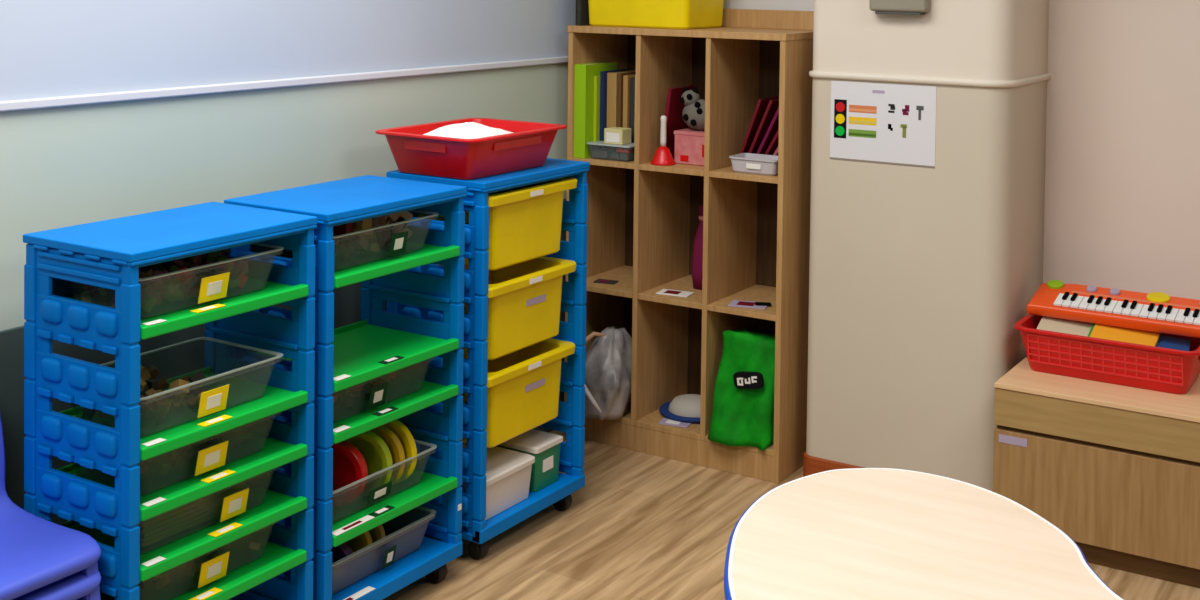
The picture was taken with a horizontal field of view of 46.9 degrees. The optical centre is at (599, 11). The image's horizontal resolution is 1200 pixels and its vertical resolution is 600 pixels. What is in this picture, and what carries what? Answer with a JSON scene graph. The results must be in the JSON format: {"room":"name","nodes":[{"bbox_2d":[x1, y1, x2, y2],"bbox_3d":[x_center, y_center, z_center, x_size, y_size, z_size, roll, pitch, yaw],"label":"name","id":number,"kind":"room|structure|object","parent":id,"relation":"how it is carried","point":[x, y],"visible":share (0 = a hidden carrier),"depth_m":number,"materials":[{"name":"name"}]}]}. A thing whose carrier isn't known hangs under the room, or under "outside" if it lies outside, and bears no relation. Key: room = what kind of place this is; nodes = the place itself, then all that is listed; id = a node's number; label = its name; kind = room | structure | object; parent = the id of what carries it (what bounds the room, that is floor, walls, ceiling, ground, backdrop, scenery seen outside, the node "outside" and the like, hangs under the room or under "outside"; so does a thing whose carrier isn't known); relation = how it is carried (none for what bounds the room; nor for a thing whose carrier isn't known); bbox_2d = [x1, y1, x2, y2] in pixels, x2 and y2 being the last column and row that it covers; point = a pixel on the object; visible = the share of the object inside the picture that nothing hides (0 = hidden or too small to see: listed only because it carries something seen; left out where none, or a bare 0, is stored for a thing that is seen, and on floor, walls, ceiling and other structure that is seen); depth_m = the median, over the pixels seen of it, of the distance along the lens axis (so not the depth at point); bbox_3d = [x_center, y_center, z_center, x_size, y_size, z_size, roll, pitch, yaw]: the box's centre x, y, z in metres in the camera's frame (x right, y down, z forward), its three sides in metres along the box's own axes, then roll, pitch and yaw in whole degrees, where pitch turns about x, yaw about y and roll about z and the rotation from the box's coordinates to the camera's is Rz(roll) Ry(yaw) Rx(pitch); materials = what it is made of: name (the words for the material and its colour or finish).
{"room":"preschool classroom","nodes":[
{"label":"preschool classroom","id":0,"kind":"room"},
{"bbox_2d":[138,541,259,589],"bbox_3d":[-0.922,1.171,2.978,0.189,0.071,0.352,2,2,33],"label":"toy pieces","id":1,"kind":"object","parent":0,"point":[163,579],"visible":0.16,"depth_m":2.93,"materials":[{"name":"brown"}]},
{"bbox_2d":[0,0,575,330],"bbox_3d":[-1.423,0.076,2.837,0.120,2.800,5.720,2,2,33],"label":"wall","id":2,"kind":"structure","parent":0,"point":[64,166],"depth_m":3.49,"materials":[{"name":"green paint"}]},
{"bbox_2d":[0,198,566,523],"bbox_3d":[-1.413,1.083,2.780,0.012,0.790,5.600,2,2,33],"label":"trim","id":3,"kind":"structure","parent":2,"relation":"attached to","point":[176,361],"depth_m":3.11,"materials":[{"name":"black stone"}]},
{"bbox_2d":[0,56,567,111],"bbox_3d":[-1.401,0.206,2.755,0.014,0.022,5.600,2,2,33],"label":"trim","id":4,"kind":"structure","parent":2,"relation":"attached to","point":[13,105],"depth_m":3.54,"materials":[{"name":"white"}]},
{"bbox_2d":[229,430,1199,599],"bbox_3d":[0.664,1.565,1.536,4.876,0.050,5.720,2,2,33],"label":"floor","id":5,"kind":"structure","parent":0,"point":[641,526],"depth_m":3.80,"materials":[{"name":"wood"}]},
{"bbox_2d":[23,202,317,599],"bbox_3d":[-0.917,0.968,2.986,0.342,1.020,0.518,2,2,33],"label":"storage rack","id":6,"kind":"object","parent":5,"relation":"on","point":[102,491],"visible":0.91,"depth_m":2.87,"materials":[{"name":"blue plastic"}]},
{"bbox_2d":[88,481,245,547],"bbox_3d":[-0.927,1.056,2.974,0.170,0.058,0.280,2,2,33],"label":"paper stack","id":7,"kind":"object","parent":6,"relation":"in","point":[162,526],"visible":0.37,"depth_m":2.90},
{"bbox_2d":[57,429,306,520],"bbox_3d":[-0.907,0.975,2.981,0.320,0.030,0.455,2,2,33],"label":"shelf","id":8,"kind":"object","parent":6,"relation":"attached to","point":[267,449],"depth_m":2.93,"materials":[{"name":"green plastic"}]},
{"bbox_2d":[59,483,306,580],"bbox_3d":[-0.909,1.095,2.984,0.320,0.030,0.455,2,2,33],"label":"shelf","id":9,"kind":"object","parent":6,"relation":"attached to","point":[268,504],"depth_m":2.92,"materials":[{"name":"green plastic"}]},
{"bbox_2d":[59,367,307,460],"bbox_3d":[-0.906,0.856,2.977,0.320,0.030,0.455,2,2,33],"label":"shelf","id":10,"kind":"object","parent":6,"relation":"attached to","point":[254,394],"depth_m":2.96,"materials":[{"name":"green plastic"}]},
{"bbox_2d":[66,274,308,339],"bbox_3d":[-0.903,0.617,2.970,0.320,0.030,0.455,2,2,33],"label":"shelf","id":11,"kind":"object","parent":6,"relation":"attached to","point":[260,291],"depth_m":2.92,"materials":[{"name":"green plastic"}]},
{"bbox_2d":[100,337,282,417],"bbox_3d":[-0.917,0.807,2.974,0.277,0.091,0.408,2,2,33],"label":"clear tray","id":12,"kind":"object","parent":6,"relation":"on","point":[214,400],"visible":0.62,"depth_m":2.92,"materials":[{"name":"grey plastic"}]},
{"bbox_2d":[82,365,205,424],"bbox_3d":[-0.957,0.804,2.912,0.202,0.085,0.218,2,2,33],"label":"toy pieces","id":13,"kind":"object","parent":12,"relation":"in","point":[190,395],"visible":0.54,"depth_m":2.91,"materials":[{"name":"brown"}]},
{"bbox_2d":[100,535,306,599],"bbox_3d":[-0.910,1.214,2.987,0.320,0.030,0.455,2,2,33],"label":"shelf","id":14,"kind":"object","parent":6,"relation":"attached to","point":[247,568],"depth_m":3.00,"materials":[{"name":"green plastic"}]},
{"bbox_2d":[139,243,283,303],"bbox_3d":[-0.914,0.568,2.967,0.277,0.091,0.408,2,2,33],"label":"clear tray","id":15,"kind":"object","parent":6,"relation":"on","point":[214,287],"visible":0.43,"depth_m":2.89,"materials":[{"name":"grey plastic"}]},
{"bbox_2d":[81,249,248,311],"bbox_3d":[-0.918,0.563,2.962,0.201,0.096,0.351,2,2,33],"label":"toy pieces","id":16,"kind":"object","parent":15,"relation":"in","point":[184,285],"visible":0.61,"depth_m":2.89,"materials":[{"name":"red"}]},
{"bbox_2d":[195,441,228,475],"bbox_3d":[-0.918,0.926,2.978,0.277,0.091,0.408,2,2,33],"label":"label","id":17,"kind":"object","parent":6,"relation":"on","point":[213,457],"visible":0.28,"depth_m":2.89,"materials":[{"name":"yellow paper"}]},
{"bbox_2d":[138,426,250,486],"bbox_3d":[-0.928,0.933,2.967,0.195,0.071,0.348,2,2,33],"label":"toy pieces","id":18,"kind":"object","parent":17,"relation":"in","point":[240,435],"visible":0.31,"depth_m":2.93,"materials":[{"name":"brown"}]},
{"bbox_2d":[198,551,229,587],"bbox_3d":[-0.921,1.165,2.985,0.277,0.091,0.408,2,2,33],"label":"label","id":19,"kind":"object","parent":6,"relation":"on","point":[211,570],"visible":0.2,"depth_m":2.91,"materials":[{"name":"yellow paper"}]},
{"bbox_2d":[220,488,248,521],"bbox_3d":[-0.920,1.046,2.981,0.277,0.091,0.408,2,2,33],"label":"label","id":20,"kind":"object","parent":6,"relation":"on","point":[235,504],"visible":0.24,"depth_m":2.95,"materials":[{"name":"yellow paper"}]},
{"bbox_2d":[224,175,466,599],"bbox_3d":[-0.626,0.958,3.442,0.342,1.020,0.518,2,2,33],"label":"storage rack","id":21,"kind":"object","parent":5,"relation":"on","point":[382,343],"visible":0.49,"depth_m":3.44,"materials":[{"name":"blue plastic"}]},
{"bbox_2d":[256,320,458,391],"bbox_3d":[-0.615,0.847,3.432,0.320,0.030,0.455,2,2,33],"label":"shelf","id":22,"kind":"object","parent":21,"relation":"attached to","point":[364,350],"depth_m":3.48,"materials":[{"name":"green plastic"}]},
{"bbox_2d":[280,241,459,287],"bbox_3d":[-0.612,0.608,3.425,0.320,0.030,0.455,2,2,33],"label":"shelf","id":23,"kind":"object","parent":21,"relation":"attached to","point":[365,267],"depth_m":3.38,"materials":[{"name":"green plastic"}]},
{"bbox_2d":[287,375,458,443],"bbox_3d":[-0.617,0.966,3.436,0.320,0.030,0.455,2,2,33],"label":"shelf","id":24,"kind":"object","parent":21,"relation":"attached to","point":[406,395],"depth_m":3.41,"materials":[{"name":"green plastic"}]},
{"bbox_2d":[367,382,387,409],"bbox_3d":[-0.628,0.917,3.433,0.277,0.091,0.408,2,2,33],"label":"clear tray","id":25,"kind":"object","parent":21,"relation":"on","point":[377,397],"visible":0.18,"depth_m":3.33,"materials":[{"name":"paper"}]},
{"bbox_2d":[332,366,408,407],"bbox_3d":[-0.627,0.922,3.435,0.185,0.071,0.345,2,2,33],"label":"toy pieces","id":26,"kind":"object","parent":25,"relation":"in","point":[347,395],"visible":0.3,"depth_m":3.40,"materials":[{"name":"brown"}]},
{"bbox_2d":[332,506,435,594],"bbox_3d":[-0.633,1.326,3.445,0.277,0.091,0.408,2,2,33],"label":"clear tray","id":27,"kind":"object","parent":21,"relation":"on","point":[404,533],"visible":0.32,"depth_m":3.39,"materials":[{"name":"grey plastic"}]},
{"bbox_2d":[331,543,352,562],"bbox_3d":[-0.642,1.317,3.313,0.104,0.104,0.030,1,2,15],"label":"disc","id":28,"kind":"object","parent":27,"relation":"in","point":[343,550],"visible":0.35,"depth_m":3.29,"materials":[{"name":"purple plastic"}]},
{"bbox_2d":[345,531,371,552],"bbox_3d":[-0.618,1.303,3.387,0.124,0.124,0.022,1,2,15],"label":"disc","id":29,"kind":"object","parent":27,"relation":"in","point":[363,540],"visible":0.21,"depth_m":3.37,"materials":[{"name":"orange"}]},
{"bbox_2d":[369,524,384,542],"bbox_3d":[-0.591,1.300,3.429,0.128,0.128,0.018,1,2,21],"label":"disc","id":30,"kind":"object","parent":27,"relation":"in","point":[377,533],"visible":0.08,"depth_m":3.40,"materials":[{"name":"brown"}]},
{"bbox_2d":[333,439,436,504],"bbox_3d":[-0.632,1.156,3.440,0.275,0.091,0.408,2,2,33],"label":"clear tray","id":31,"kind":"object","parent":21,"relation":"on","point":[378,493],"visible":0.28,"depth_m":3.35,"materials":[{"name":"grey plastic"}]},
{"bbox_2d":[331,441,367,506],"bbox_3d":[-0.637,1.116,3.348,0.156,0.156,0.028,1,2,18],"label":"disc","id":32,"kind":"object","parent":31,"relation":"in","point":[349,465],"visible":0.59,"depth_m":3.33,"materials":[{"name":"red plastic"}]},
{"bbox_2d":[344,431,392,494],"bbox_3d":[-0.585,1.114,3.421,0.158,0.158,0.022,1,2,24],"label":"disc","id":33,"kind":"object","parent":31,"relation":"in","point":[375,452],"visible":0.51,"depth_m":3.40,"materials":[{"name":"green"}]},
{"bbox_2d":[369,425,404,484],"bbox_3d":[-0.558,1.113,3.463,0.158,0.158,0.020,2,2,27],"label":"disc","id":34,"kind":"object","parent":31,"relation":"in","point":[388,436],"visible":0.25,"depth_m":3.43,"materials":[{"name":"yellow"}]},
{"bbox_2d":[383,420,416,483],"bbox_3d":[-0.533,1.111,3.501,0.164,0.164,0.020,2,2,30],"label":"disc","id":35,"kind":"object","parent":31,"relation":"in","point":[401,431],"visible":0.24,"depth_m":3.47,"materials":[{"name":"yellow plastic"}]},
{"bbox_2d":[333,210,438,255],"bbox_3d":[-0.623,0.558,3.422,0.277,0.091,0.408,2,2,33],"label":"clear tray","id":36,"kind":"object","parent":21,"relation":"on","point":[398,242],"visible":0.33,"depth_m":3.38,"materials":[{"name":"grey plastic"}]},
{"bbox_2d":[268,211,412,261],"bbox_3d":[-0.635,0.544,3.416,0.216,0.122,0.370,2,2,33],"label":"toy pieces","id":37,"kind":"object","parent":36,"relation":"in","point":[348,247],"visible":0.47,"depth_m":3.37,"materials":[{"name":"red"}]},
{"bbox_2d":[332,469,457,546],"bbox_3d":[-0.620,1.205,3.443,0.320,0.030,0.455,2,2,33],"label":"shelf","id":38,"kind":"object","parent":21,"relation":"attached to","point":[356,518],"depth_m":3.39,"materials":[{"name":"green plastic"}]},
{"bbox_2d":[386,158,589,558],"bbox_3d":[-0.315,0.948,3.931,0.340,1.020,0.515,2,2,33],"label":"storage rack","id":39,"kind":"object","parent":5,"relation":"on","point":[570,420],"visible":0.31,"depth_m":3.74,"materials":[{"name":"blue plastic"}]},
{"bbox_2d":[375,118,566,179],"bbox_3d":[-0.354,0.381,3.864,0.355,0.114,0.465,2,2,33],"label":"basin","id":40,"kind":"object","parent":39,"relation":"on","point":[529,145],"visible":0.98,"depth_m":3.73,"materials":[{"name":"plastic"}]},
{"bbox_3d":[-0.364,0.391,3.853,0.230,0.081,0.310,2,2,33],"label":"paper stack","id":41,"kind":"object","parent":40,"relation":"in","visible":0},
{"bbox_2d":[423,122,512,138],"bbox_3d":[-0.371,0.328,3.838,0.220,0.048,0.270,2,2,33],"label":"pile","id":42,"kind":"object","parent":41,"relation":"on","point":[467,130],"visible":0.57,"depth_m":3.78,"materials":[{"name":"white paper"}]},
{"bbox_2d":[417,177,576,269],"bbox_3d":[-0.307,0.585,3.909,0.315,0.207,0.434,2,2,33],"label":"tub","id":43,"kind":"object","parent":39,"relation":"in","point":[525,222],"visible":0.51,"depth_m":3.81,"materials":[{"name":"plastic"}]},
{"bbox_2d":[461,442,534,519],"bbox_3d":[-0.355,1.305,3.856,0.262,0.116,0.252,2,2,33],"label":"storage box","id":44,"kind":"object","parent":39,"relation":"on","point":[508,474],"visible":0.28,"depth_m":3.81,"materials":[{"name":"white plastic"}]},
{"bbox_2d":[437,256,575,359],"bbox_3d":[-0.310,0.827,3.916,0.315,0.207,0.434,2,2,33],"label":"tub","id":45,"kind":"object","parent":39,"relation":"in","point":[524,298],"visible":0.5,"depth_m":3.85,"materials":[{"name":"plastic"}]},
{"bbox_2d":[461,338,574,447],"bbox_3d":[-0.313,1.066,3.923,0.315,0.207,0.434,2,2,33],"label":"tub","id":46,"kind":"object","parent":39,"relation":"in","point":[523,385],"visible":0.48,"depth_m":3.85,"materials":[{"name":"plastic"}]},
{"bbox_2d":[497,429,562,491],"bbox_3d":[-0.248,1.294,4.031,0.255,0.130,0.140,2,2,33],"label":"storage box","id":47,"kind":"object","parent":39,"relation":"on","point":[544,446],"visible":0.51,"depth_m":3.96,"materials":[{"name":"green plastic"}]},
{"bbox_2d":[564,9,813,483],"bbox_3d":[0.320,0.719,4.623,0.806,1.456,0.368,2,2,33],"label":"cube shelf","id":48,"kind":"object","parent":5,"relation":"on","point":[642,223],"visible":0.53,"depth_m":4.56,"materials":[{"name":"brown wood"}]},
{"bbox_2d":[575,0,589,24],"bbox_3d":[-0.001,-0.079,4.798,0.020,0.244,0.270,2,2,33],"label":"folder","id":49,"kind":"object","parent":48,"relation":"on","point":[582,6],"visible":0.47,"depth_m":4.69,"materials":[{"name":"grey"}]},
{"bbox_2d":[574,61,616,157],"bbox_3d":[-0.014,0.333,4.746,0.046,0.315,0.200,2,2,33],"label":"book","id":50,"kind":"object","parent":48,"relation":"on","point":[585,73],"visible":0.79,"depth_m":4.67,"materials":[{"name":"green paper"}]},
{"bbox_2d":[593,75,599,148],"bbox_3d":[0.036,0.353,4.771,0.012,0.275,0.200,2,2,33],"label":"book","id":51,"kind":"object","parent":48,"relation":"on","point":[596,114],"visible":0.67,"depth_m":4.69,"materials":[{"name":"yellow paper"}]},
{"bbox_2d":[593,279,618,283],"bbox_3d":[0.020,0.917,4.705,0.075,0.004,0.050,1,2,21],"label":"picture card","id":52,"kind":"object","parent":48,"relation":"on","point":[605,281],"visible":1,"depth_m":4.70,"materials":[{"name":"grey"}]},
{"bbox_2d":[584,326,631,419],"bbox_3d":[0.021,1.201,4.619,0.190,0.273,0.254,2,2,33],"label":"plastic bag","id":53,"kind":"object","parent":48,"relation":"on","point":[608,374],"visible":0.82,"depth_m":4.55,"materials":[{"name":"white"}]},
{"bbox_2d":[587,141,634,159],"bbox_3d":[0.048,0.467,4.642,0.172,0.054,0.092,2,2,33],"label":"clear box","id":54,"kind":"object","parent":48,"relation":"on","point":[623,153],"visible":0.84,"depth_m":4.61,"materials":[{"name":"grey plastic"}]},
{"bbox_2d":[604,127,630,144],"bbox_3d":[0.059,0.415,4.633,0.072,0.050,0.061,2,2,33],"label":"carton","id":55,"kind":"object","parent":54,"relation":"on","point":[612,135],"visible":1,"depth_m":4.61,"materials":[{"name":"beige cardboard"}]},
{"bbox_2d":[599,69,632,147],"bbox_3d":[0.057,0.345,4.776,0.014,0.290,0.190,2,2,33],"label":"book","id":56,"kind":"object","parent":48,"relation":"on","point":[603,74],"visible":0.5,"depth_m":4.70,"materials":[{"name":"blue paper"}]},
{"bbox_2d":[606,70,635,148],"bbox_3d":[0.090,0.348,4.779,0.038,0.285,0.190,2,2,33],"label":"book","id":57,"kind":"object","parent":48,"relation":"on","point":[612,78],"visible":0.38,"depth_m":4.70,"materials":[{"name":"brown paper"}]},
{"bbox_2d":[617,72,635,147],"bbox_3d":[0.115,0.349,4.762,0.014,0.285,0.190,2,2,33],"label":"book","id":58,"kind":"object","parent":48,"relation":"on","point":[620,75],"visible":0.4,"depth_m":4.68,"materials":[{"name":"brown paper"}]},
{"bbox_2d":[623,74,635,148],"bbox_3d":[0.133,0.353,4.757,0.018,0.278,0.180,2,2,33],"label":"book","id":59,"kind":"object","parent":48,"relation":"on","point":[626,78],"visible":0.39,"depth_m":4.68,"materials":[{"name":"brown paper"}]},
{"bbox_2d":[629,78,634,149],"bbox_3d":[0.158,0.357,4.753,0.024,0.270,0.180,2,2,33],"label":"book","id":60,"kind":"object","parent":48,"relation":"on","point":[632,80],"visible":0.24,"depth_m":4.68,"materials":[{"name":"grey paper"}]},
{"bbox_2d":[588,0,723,28],"bbox_3d":[0.190,-0.057,4.671,0.434,0.212,0.314,2,2,33],"label":"tub","id":61,"kind":"object","parent":48,"relation":"on","point":[667,14],"visible":1,"depth_m":4.55,"materials":[{"name":"plastic"}]},
{"bbox_2d":[650,115,675,165],"bbox_3d":[0.208,0.419,4.539,0.084,0.160,0.084,2,2,33],"label":"bell","id":62,"kind":"object","parent":48,"relation":"on","point":[662,156],"visible":1,"depth_m":4.52,"materials":[{"name":"red plastic"}]},
{"bbox_2d":[656,289,693,296],"bbox_3d":[0.247,0.924,4.548,0.110,0.004,0.070,1,2,24],"label":"picture card","id":63,"kind":"object","parent":48,"relation":"on","point":[678,293],"visible":1,"depth_m":4.54,"materials":[{"name":"white paper"}]},
{"bbox_2d":[658,418,691,427],"bbox_3d":[0.248,1.346,4.533,0.100,0.004,0.060,1,2,21],"label":"picture card","id":64,"kind":"object","parent":48,"relation":"on","point":[665,421],"visible":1,"depth_m":4.52,"materials":[{"name":"purple"}]},
{"bbox_2d":[659,394,700,422],"bbox_3d":[0.310,1.317,4.629,0.224,0.058,0.224,2,2,33],"label":"sun hat","id":65,"kind":"object","parent":48,"relation":"on","point":[685,407],"visible":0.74,"depth_m":4.58,"materials":[{"name":"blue fabric"}]},
{"bbox_2d":[665,85,695,158],"bbox_3d":[0.261,0.373,4.646,0.044,0.250,0.170,2,2,33],"label":"book","id":66,"kind":"object","parent":48,"relation":"on","point":[674,108],"visible":0.5,"depth_m":4.61,"materials":[{"name":"red paper"}]},
{"bbox_2d":[674,128,704,165],"bbox_3d":[0.340,0.446,4.568,0.154,0.108,0.124,2,2,33],"label":"box","id":67,"kind":"object","parent":48,"relation":"on","point":[689,142],"visible":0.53,"depth_m":4.53,"materials":[{"name":"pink plastic"}]},
{"bbox_2d":[680,87,704,129],"bbox_3d":[0.329,0.319,4.564,0.124,0.144,0.095,2,2,33],"label":"plush toy","id":68,"kind":"object","parent":67,"relation":"on","point":[693,113],"visible":0.88,"depth_m":4.54,"materials":[{"name":"grey fabric"}]},
{"bbox_2d":[691,204,703,289],"bbox_3d":[0.360,0.787,4.639,0.085,0.275,0.110,2,2,33],"label":"pouch","id":69,"kind":"object","parent":48,"relation":"on","point":[697,258],"visible":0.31,"depth_m":4.61,"materials":[{"name":"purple fabric"}]},
{"bbox_2d":[708,329,774,450],"bbox_3d":[0.462,1.184,4.375,0.208,0.342,0.165,2,2,33],"label":"shopping bag","id":70,"kind":"object","parent":48,"relation":"on","point":[743,406],"visible":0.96,"depth_m":4.33,"materials":[{"name":"green fabric"}]},
{"bbox_2d":[728,300,767,308],"bbox_3d":[0.474,0.931,4.403,0.120,0.004,0.080,1,2,18],"label":"picture card","id":71,"kind":"object","parent":48,"relation":"on","point":[735,303],"visible":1,"depth_m":4.39,"materials":[{"name":"purple"}]},
{"bbox_2d":[755,302,770,305],"bbox_3d":[0.519,0.928,4.398,0.050,0.003,0.035,1,2,4],"label":"picture card","id":72,"kind":"object","parent":71,"relation":"on","point":[756,303],"visible":1,"depth_m":4.40,"materials":[{"name":"black"}]},
{"bbox_2d":[729,153,777,175],"bbox_3d":[0.505,0.483,4.374,0.168,0.050,0.118,2,2,33],"label":"tray","id":73,"kind":"object","parent":48,"relation":"on","point":[750,163],"visible":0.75,"depth_m":4.34,"materials":[{"name":"grey plastic"}]},
{"bbox_2d":[740,96,778,153],"bbox_3d":[0.522,0.392,4.539,0.091,0.228,0.160,2,2,33],"label":"book","id":74,"kind":"object","parent":48,"relation":"on","point":[762,104],"visible":0.34,"depth_m":4.48,"materials":[{"name":"red paper"}]},
{"bbox_2d":[748,98,778,153],"bbox_3d":[0.549,0.393,4.522,0.104,0.229,0.160,2,2,33],"label":"book","id":75,"kind":"object","parent":48,"relation":"on","point":[773,104],"visible":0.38,"depth_m":4.46,"materials":[{"name":"red paper"}]},
{"bbox_2d":[756,107,778,153],"bbox_3d":[0.574,0.401,4.506,0.112,0.215,0.160,2,2,33],"label":"book","id":76,"kind":"object","parent":48,"relation":"on","point":[774,125],"visible":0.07,"depth_m":4.45,"materials":[{"name":"pink paper"}]},
{"bbox_2d":[765,128,778,154],"bbox_3d":[0.595,0.416,4.493,0.110,0.188,0.160,2,2,33],"label":"book","id":77,"kind":"object","parent":48,"relation":"on","point":[773,145],"visible":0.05,"depth_m":4.43,"materials":[{"name":"red paper"}]},
{"bbox_2d":[724,468,1123,599],"bbox_3d":[0.632,1.247,2.127,0.832,0.551,1.496,0,2,-25],"label":"table","id":78,"kind":"object","parent":5,"relation":"on","point":[852,533],"visible":1,"depth_m":2.49,"materials":[{"name":"brown wood"}]},
{"bbox_2d":[993,357,1199,587],"bbox_3d":[2.044,1.272,3.562,1.900,0.456,0.584,2,2,33],"label":"cabinet","id":79,"kind":"object","parent":5,"relation":"on","point":[1115,468],"visible":0.68,"depth_m":3.68,"materials":[{"name":"laminate"}]},
{"bbox_2d":[1014,314,1199,393],"bbox_3d":[1.456,0.961,3.919,0.499,0.128,0.294,2,2,33],"label":"basket","id":80,"kind":"object","parent":79,"relation":"on","point":[1154,368],"visible":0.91,"depth_m":3.81,"materials":[{"name":"plastic"}]},
{"bbox_2d":[1036,316,1092,336],"bbox_3d":[1.353,0.918,3.958,0.195,0.089,0.162,2,2,33],"label":"book","id":81,"kind":"object","parent":80,"relation":"in","point":[1080,328],"visible":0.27,"depth_m":3.98,"materials":[{"name":"beige paper"}]},
{"bbox_2d":[1027,280,1199,337],"bbox_3d":[1.547,0.850,3.949,0.600,0.080,0.185,2,2,33],"label":"keyboard","id":82,"kind":"object","parent":81,"relation":"on","point":[1160,312],"visible":1,"depth_m":3.95,"materials":[{"name":"orange plastic"}]},
{"bbox_2d":[1156,335,1190,350],"bbox_3d":[1.550,0.936,3.833,0.152,0.056,0.148,2,2,27],"label":"book","id":83,"kind":"object","parent":80,"relation":"in","point":[1164,341],"visible":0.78,"depth_m":3.85,"materials":[{"name":"blue paper"}]},
{"bbox_2d":[1088,323,1094,336],"bbox_3d":[1.457,0.919,3.895,0.155,0.085,0.149,2,2,31],"label":"book","id":84,"kind":"object","parent":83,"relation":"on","point":[1093,324],"visible":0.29,"depth_m":3.94,"materials":[{"name":"green paper"}]},
{"bbox_2d":[1090,324,1160,346],"bbox_3d":[1.480,0.908,3.894,0.175,0.087,0.150,2,2,34],"label":"book","id":85,"kind":"object","parent":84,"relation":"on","point":[1115,333],"visible":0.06,"depth_m":3.88,"materials":[{"name":"orange paper"}]},
{"bbox_3d":[-1.204,1.160,2.634,0.390,0.650,0.356,2,2,33],"label":"chair","id":86,"kind":"object","parent":5,"relation":"on","visible":0},
{"bbox_2d":[12,570,100,599],"bbox_3d":[-1.203,1.108,2.633,0.390,0.650,0.356,2,2,33],"label":"chair","id":87,"kind":"object","parent":86,"relation":"on","point":[75,586],"visible":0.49,"depth_m":2.62,"materials":[{"name":"blue plastic"}]},
{"bbox_2d":[0,414,100,599],"bbox_3d":[-1.202,1.056,2.631,0.390,0.650,0.356,2,2,33],"label":"chair","id":88,"kind":"object","parent":87,"relation":"on","point":[36,552],"visible":1,"depth_m":2.66,"materials":[{"name":"blue plastic"}]},
{"bbox_2d":[723,0,813,10],"bbox_3d":[0.469,0.043,4.821,0.935,2.800,0.120,2,2,33],"label":"wall","id":89,"kind":"structure","parent":0,"point":[794,5],"depth_m":4.68,"materials":[{"name":"white paint"}]},
{"bbox_2d":[806,77,1046,491],"bbox_3d":[1.046,0.833,4.367,0.613,1.260,0.552,2,2,33],"label":"wall pillar","id":90,"kind":"structure","parent":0,"point":[921,279],"depth_m":4.11,"materials":[{"name":"beige paint"}]},
{"bbox_2d":[803,451,864,476],"bbox_3d":[1.036,1.423,4.380,0.629,0.080,0.560,2,2,33],"label":"baseboard","id":91,"kind":"structure","parent":90,"relation":"attached to","point":[811,465],"depth_m":4.28,"materials":[{"name":"brown wood"}]},
{"bbox_2d":[830,81,935,167],"bbox_3d":[0.847,0.335,4.154,0.331,0.240,0.003,2,2,33],"label":"notice sheet","id":92,"kind":"object","parent":90,"relation":"attached to","point":[895,124],"visible":1,"depth_m":4.15,"materials":[{"name":"white paper"}]},
{"bbox_2d":[834,99,846,137],"bbox_3d":[0.734,0.326,4.225,0.040,0.118,0.001,2,2,33],"label":"traffic light","id":93,"kind":"object","parent":92,"relation":"attached to","point":[840,105],"depth_m":4.22,"materials":[{"name":"black paper"}]},
{"bbox_2d":[813,0,1048,80],"bbox_3d":[1.063,-0.566,4.327,0.613,1.540,0.552,2,2,33],"label":"upper column section","id":94,"kind":"structure","parent":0,"point":[993,40],"depth_m":4.10,"materials":[{"name":"white paint"}]},
{"bbox_2d":[869,0,930,14],"bbox_3d":[0.888,-0.103,4.090,0.176,0.220,0.050,2,2,33],"label":"wall fixture","id":95,"kind":"object","parent":94,"relation":"attached to","point":[903,7],"visible":1,"depth_m":4.07,"materials":[{"name":"beige plastic"}]},
{"bbox_2d":[875,11,924,14],"bbox_3d":[0.889,0.002,4.097,0.140,0.009,0.042,2,2,33],"label":"vent","id":96,"kind":"object","parent":95,"relation":"attached to","point":[876,12],"depth_m":4.07,"materials":[{"name":"grey"}]},
{"bbox_2d":[809,70,1050,87],"bbox_3d":[1.050,0.196,4.343,0.637,0.020,0.564,2,2,33],"label":"trim","id":97,"kind":"structure","parent":94,"relation":"attached to","point":[816,74],"depth_m":4.10,"materials":[{"name":"beige"}]},
{"bbox_2d":[1043,0,1199,299],"bbox_3d":[2.821,0.111,3.475,3.400,2.800,0.120,2,2,33],"label":"wall","id":98,"kind":"structure","parent":0,"point":[1122,202],"depth_m":4.19,"materials":[{"name":"beige paint"}]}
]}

